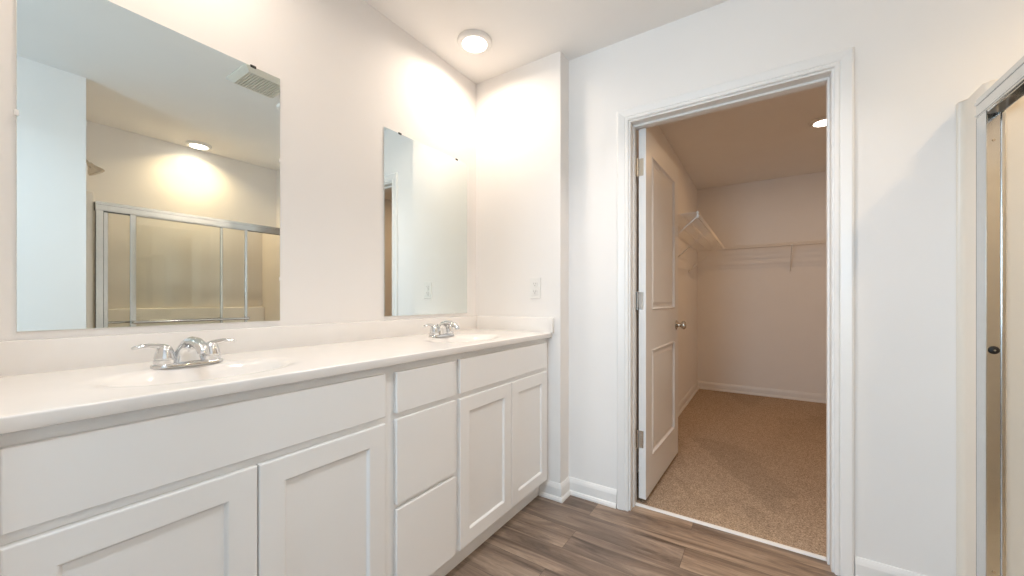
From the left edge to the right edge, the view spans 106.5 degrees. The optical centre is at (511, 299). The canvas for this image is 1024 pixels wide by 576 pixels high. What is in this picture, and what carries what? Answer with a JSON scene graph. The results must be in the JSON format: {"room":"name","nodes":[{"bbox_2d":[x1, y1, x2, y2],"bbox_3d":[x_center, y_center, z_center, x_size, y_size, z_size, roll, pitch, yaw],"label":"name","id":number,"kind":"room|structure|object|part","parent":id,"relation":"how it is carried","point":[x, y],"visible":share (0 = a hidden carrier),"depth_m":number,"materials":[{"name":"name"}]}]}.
{"room":"bathroom","nodes":[
{"label":"bathroom","id":0,"kind":"room"},
{"bbox_2d":[0,0,475,340],"bbox_3d":[-1.315,-0.132,0.855,0.120,2.440,4.220,0,0,33],"label":"wall","id":1,"kind":"structure","parent":0,"point":[347,73],"depth_m":1.57,"materials":[{"name":"paint"}]},
{"bbox_2d":[13,0,280,331],"bbox_3d":[-1.029,-0.375,1.171,0.007,0.903,0.609,0,0,33],"label":"wall mirror","id":2,"kind":"object","parent":1,"relation":"attached to","point":[148,160],"visible":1,"depth_m":1.10,"materials":[{"name":"clear glass"}]},
{"bbox_2d":[0,316,476,376],"bbox_3d":[-0.722,0.139,1.625,0.020,0.083,1.831,0,0,33],"label":"backsplash","id":3,"kind":"structure","parent":1,"relation":"attached to","point":[17,357],"depth_m":1.15,"materials":[{"name":"stone"}]},
{"bbox_2d":[384,127,467,316],"bbox_3d":[-0.438,-0.370,2.067,0.007,0.912,0.610,0,0,33],"label":"wall mirror","id":4,"kind":"object","parent":1,"relation":"attached to","point":[425,188],"visible":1,"depth_m":2.01,"materials":[{"name":"clear glass"}]},
{"bbox_2d":[476,51,568,483],"bbox_3d":[0.080,-0.132,2.328,0.586,2.440,0.224,0,0,33],"label":"wall","id":5,"kind":"structure","parent":0,"point":[522,113],"depth_m":2.18,"materials":[{"name":"paint"}]},
{"bbox_2d":[530,278,540,297],"bbox_3d":[0.130,-0.067,2.155,0.070,0.115,0.009,0,0,33],"label":"wall outlet","id":6,"kind":"object","parent":5,"relation":"attached to","point":[535,283],"visible":1,"depth_m":2.15,"materials":[{"name":"white plastic"}]},
{"bbox_2d":[539,476,616,508],"bbox_3d":[0.350,1.043,2.065,0.402,0.090,0.126,0,0,33],"label":"baseboard","id":7,"kind":"structure","parent":5,"relation":"attached to","point":[551,490],"depth_m":2.08,"materials":[{"name":"paint"}]},
{"bbox_2d":[364,0,825,189],"bbox_3d":[0.774,-1.392,1.388,3.020,0.080,7.410,0,0,33],"label":"ceiling","id":8,"kind":"structure","parent":0,"point":[521,32],"depth_m":2.11,"materials":[{"name":"paint"}]},
{"bbox_2d":[457,29,491,54],"bbox_3d":[-0.195,-1.341,1.998,0.180,0.021,0.180,0,0,33],"label":"recessed light","id":9,"kind":"object","parent":8,"relation":"in","point":[471,41],"visible":1,"depth_m":1.98,"materials":[{"name":"white glass"}]},
{"bbox_2d":[809,116,825,127],"bbox_3d":[2.352,-1.341,2.881,0.180,0.021,0.180,0,0,33],"label":"recessed light","id":10,"kind":"object","parent":8,"relation":"in","point":[821,121],"visible":0.52,"depth_m":2.88,"materials":[{"name":"white glass"}]},
{"bbox_2d":[445,389,837,575],"bbox_3d":[0.774,1.116,1.388,3.020,0.064,7.410,0,0,33],"label":"floor","id":11,"kind":"structure","parent":0,"point":[754,465],"depth_m":1.92,"materials":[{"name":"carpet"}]},
{"bbox_2d":[0,366,387,575],"bbox_3d":[-0.804,0.648,1.044,0.516,0.880,0.748,0,0,33],"label":"vanity cabinet","id":12,"kind":"object","parent":11,"relation":"on","point":[291,479],"visible":0.91,"depth_m":0.82,"materials":[{"name":"paint"}]},
{"bbox_3d":[-0.701,0.684,0.747,0.015,0.592,0.361,0,0,33],"label":"cabinet door","id":13,"kind":"part","parent":12,"relation":"part of","materials":[{"name":"paint"}]},
{"bbox_3d":[-0.500,0.684,1.051,0.015,0.592,0.359,0,0,33],"label":"cabinet door","id":14,"kind":"part","parent":12,"relation":"part of","materials":[{"name":"paint"}]},
{"bbox_2d":[388,355,454,575],"bbox_3d":[-0.511,0.648,1.488,0.516,0.880,0.316,0,0,33],"label":"base cabinet","id":15,"kind":"object","parent":11,"relation":"on","point":[421,394],"visible":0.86,"depth_m":1.32,"materials":[{"name":"paint"}]},
{"bbox_3d":[-0.300,0.301,1.354,0.015,0.134,0.281,0,0,33],"label":"drawer","id":16,"kind":"part","parent":15,"relation":"part of","materials":[{"name":"paint"}]},
{"bbox_3d":[-0.300,0.525,1.354,0.015,0.278,0.281,0,0,33],"label":"drawer","id":17,"kind":"part","parent":15,"relation":"part of","materials":[{"name":"paint"}]},
{"bbox_3d":[-0.300,0.829,1.354,0.015,0.301,0.281,0,0,33],"label":"drawer","id":18,"kind":"part","parent":15,"relation":"part of","materials":[{"name":"paint"}]},
{"bbox_2d":[446,338,546,573],"bbox_3d":[-0.216,0.648,1.935,0.516,0.880,0.756,0,0,33],"label":"vanity cabinet","id":19,"kind":"object","parent":11,"relation":"on","point":[501,392],"visible":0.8,"depth_m":1.71,"materials":[{"name":"paint"}]},
{"bbox_2d":[0,316,553,434],"bbox_3d":[-0.502,0.185,1.480,0.548,0.176,1.831,0,0,33],"label":"countertop","id":20,"kind":"structure","parent":19,"relation":"on","point":[54,381],"depth_m":1.04,"materials":[{"name":"stone"}]},
{"bbox_2d":[130,337,236,368],"bbox_3d":[-0.902,0.140,1.065,0.172,0.080,0.172,0,0,-12],"label":"faucet","id":21,"kind":"object","parent":20,"relation":"on","point":[190,351],"visible":1,"depth_m":1.03,"materials":[{"name":"silver metal"}]},
{"bbox_3d":[-0.946,0.124,0.995,0.021,0.021,0.068,0,0,37],"label":"lever","id":22,"kind":"part","parent":21,"relation":"part of","materials":[{"name":"silver metal"}]},
{"bbox_3d":[-0.928,0.146,1.021,0.047,0.052,0.047,0,0,33],"label":"handle","id":23,"kind":"part","parent":21,"relation":"part of","materials":[{"name":"silver metal"}]},
{"bbox_3d":[-0.862,0.137,1.038,0.136,0.072,0.082,0,0,33],"label":"spout","id":24,"kind":"part","parent":21,"relation":"part of","materials":[{"name":"silver metal"}]},
{"bbox_3d":[-0.871,0.146,1.106,0.047,0.052,0.047,0,0,33],"label":"handle","id":25,"kind":"part","parent":21,"relation":"part of","materials":[{"name":"silver metal"}]},
{"bbox_3d":[-0.855,0.124,1.133,0.021,0.021,0.068,0,0,30],"label":"lever","id":26,"kind":"part","parent":21,"relation":"part of","materials":[{"name":"silver metal"}]},
{"bbox_2d":[423,320,459,336],"bbox_3d":[-0.351,0.140,1.899,0.172,0.080,0.172,0,0,-12],"label":"faucet","id":27,"kind":"object","parent":20,"relation":"on","point":[445,328],"visible":1,"depth_m":1.86,"materials":[{"name":"silver metal"}]},
{"bbox_3d":[-0.377,0.146,1.855,0.047,0.052,0.047,0,0,33],"label":"handle","id":28,"kind":"part","parent":27,"relation":"part of","materials":[{"name":"silver metal"}]},
{"bbox_3d":[-0.311,0.137,1.873,0.136,0.072,0.082,0,0,33],"label":"spout","id":29,"kind":"part","parent":27,"relation":"part of","materials":[{"name":"silver metal"}]},
{"bbox_3d":[-0.321,0.146,1.940,0.047,0.052,0.047,0,0,33],"label":"handle","id":30,"kind":"part","parent":27,"relation":"part of","materials":[{"name":"silver metal"}]},
{"bbox_3d":[-0.108,0.684,1.645,0.015,0.592,0.364,0,0,33],"label":"cabinet door","id":31,"kind":"part","parent":19,"relation":"part of","materials":[{"name":"paint"}]},
{"bbox_3d":[-0.012,0.300,1.791,0.015,0.136,0.714,0,0,33],"label":"false drawer","id":32,"kind":"part","parent":19,"relation":"part of","materials":[{"name":"paint"}]},
{"bbox_3d":[0.089,0.684,1.944,0.015,0.592,0.346,0,0,33],"label":"cabinet door","id":33,"kind":"part","parent":19,"relation":"part of","materials":[{"name":"paint"}]},
{"bbox_2d":[636,502,825,560],"bbox_3d":[0.988,1.083,1.815,0.799,0.008,0.022,0,0,33],"label":"threshold strip","id":34,"kind":"object","parent":11,"relation":"on","point":[772,543],"visible":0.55,"depth_m":1.77,"materials":[{"name":"paint"}]},
{"bbox_2d":[956,79,1023,575],"bbox_3d":[1.434,0.198,0.547,0.716,1.776,1.472,0,0,33],"label":"shower surround","id":35,"kind":"object","parent":11,"relation":"on","point":[965,109],"visible":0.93,"depth_m":1.27,"materials":[{"name":"plastic"}]},
{"bbox_2d":[974,56,1023,575],"bbox_3d":[1.151,0.169,0.680,0.135,1.607,1.259,0,0,33],"label":"shower door","id":36,"kind":"structure","parent":35,"relation":"attached to","point":[1008,89],"depth_m":1.17,"materials":[{"name":"metal"}]},
{"bbox_3d":[1.150,-0.606,0.679,0.054,0.059,1.256,0,0,33],"label":"header rail","id":37,"kind":"part","parent":36,"relation":"part of","materials":[{"name":"metal"}]},
{"bbox_2d":[637,126,696,452],"bbox_3d":[1.381,-0.132,3.444,0.120,2.440,3.070,0,0,33],"label":"wall","id":38,"kind":"structure","parent":0,"point":[687,191],"depth_m":3.89,"materials":[{"name":"paint"}]},
{"bbox_2d":[678,211,723,270],"bbox_3d":[1.687,-0.445,3.512,0.313,0.320,1.982,0,0,33],"label":"wire shelf","id":39,"kind":"object","parent":38,"relation":"attached to","point":[710,242],"visible":0.84,"depth_m":3.40,"materials":[{"name":"white metal"}]},
{"bbox_2d":[637,381,825,472],"bbox_3d":[2.235,1.039,2.880,1.926,0.090,3.070,0,0,33],"label":"baseboard","id":40,"kind":"structure","parent":38,"relation":"attached to","point":[785,394],"depth_m":4.26,"materials":[{"name":"paint"}]},
{"bbox_2d":[697,171,825,393],"bbox_3d":[3.113,-0.132,4.212,2.166,2.440,0.120,0,0,33],"label":"wall","id":41,"kind":"structure","parent":0,"point":[760,324],"depth_m":4.32,"materials":[{"name":"paint"}]},
{"bbox_2d":[694,239,825,273],"bbox_3d":[2.993,-0.444,4.030,1.921,0.317,0.313,0,0,33],"label":"wire shelf","id":42,"kind":"object","parent":41,"relation":"attached to","point":[815,241],"visible":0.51,"depth_m":4.11,"materials":[{"name":"white metal"}]},
{"bbox_2d":[569,0,1023,575],"bbox_3d":[1.319,-0.132,1.573,2.314,2.440,0.120,0,0,33],"label":"wall","id":43,"kind":"structure","parent":0,"point":[915,60],"depth_m":1.46,"materials":[{"name":"paint"}]},
{"bbox_2d":[636,128,685,499],"bbox_3d":[0.906,0.073,2.336,0.167,1.970,0.812,0,0,35],"label":"door","id":44,"kind":"structure","parent":43,"relation":"in","point":[658,175],"depth_m":2.21,"materials":[{"name":"paint"}]},
{"bbox_3d":[1.143,0.170,2.584,0.065,0.064,0.064,0,0,35],"label":"knob","id":45,"kind":"part","parent":44,"relation":"part of","materials":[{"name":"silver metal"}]},
{"bbox_2d":[617,46,853,575],"bbox_3d":[0.973,0.051,1.792,0.937,2.073,0.139,0,0,33],"label":"door frame","id":46,"kind":"structure","parent":43,"relation":"attached to","point":[842,61],"depth_m":1.57,"materials":[{"name":"paint"}]},
{"bbox_2d":[855,556,925,575],"bbox_3d":[1.435,1.043,1.411,0.252,0.090,0.022,0,0,33],"label":"baseboard","id":47,"kind":"structure","parent":43,"relation":"attached to","point":[863,567],"depth_m":1.45,"materials":[{"name":"paint"}]}
]}

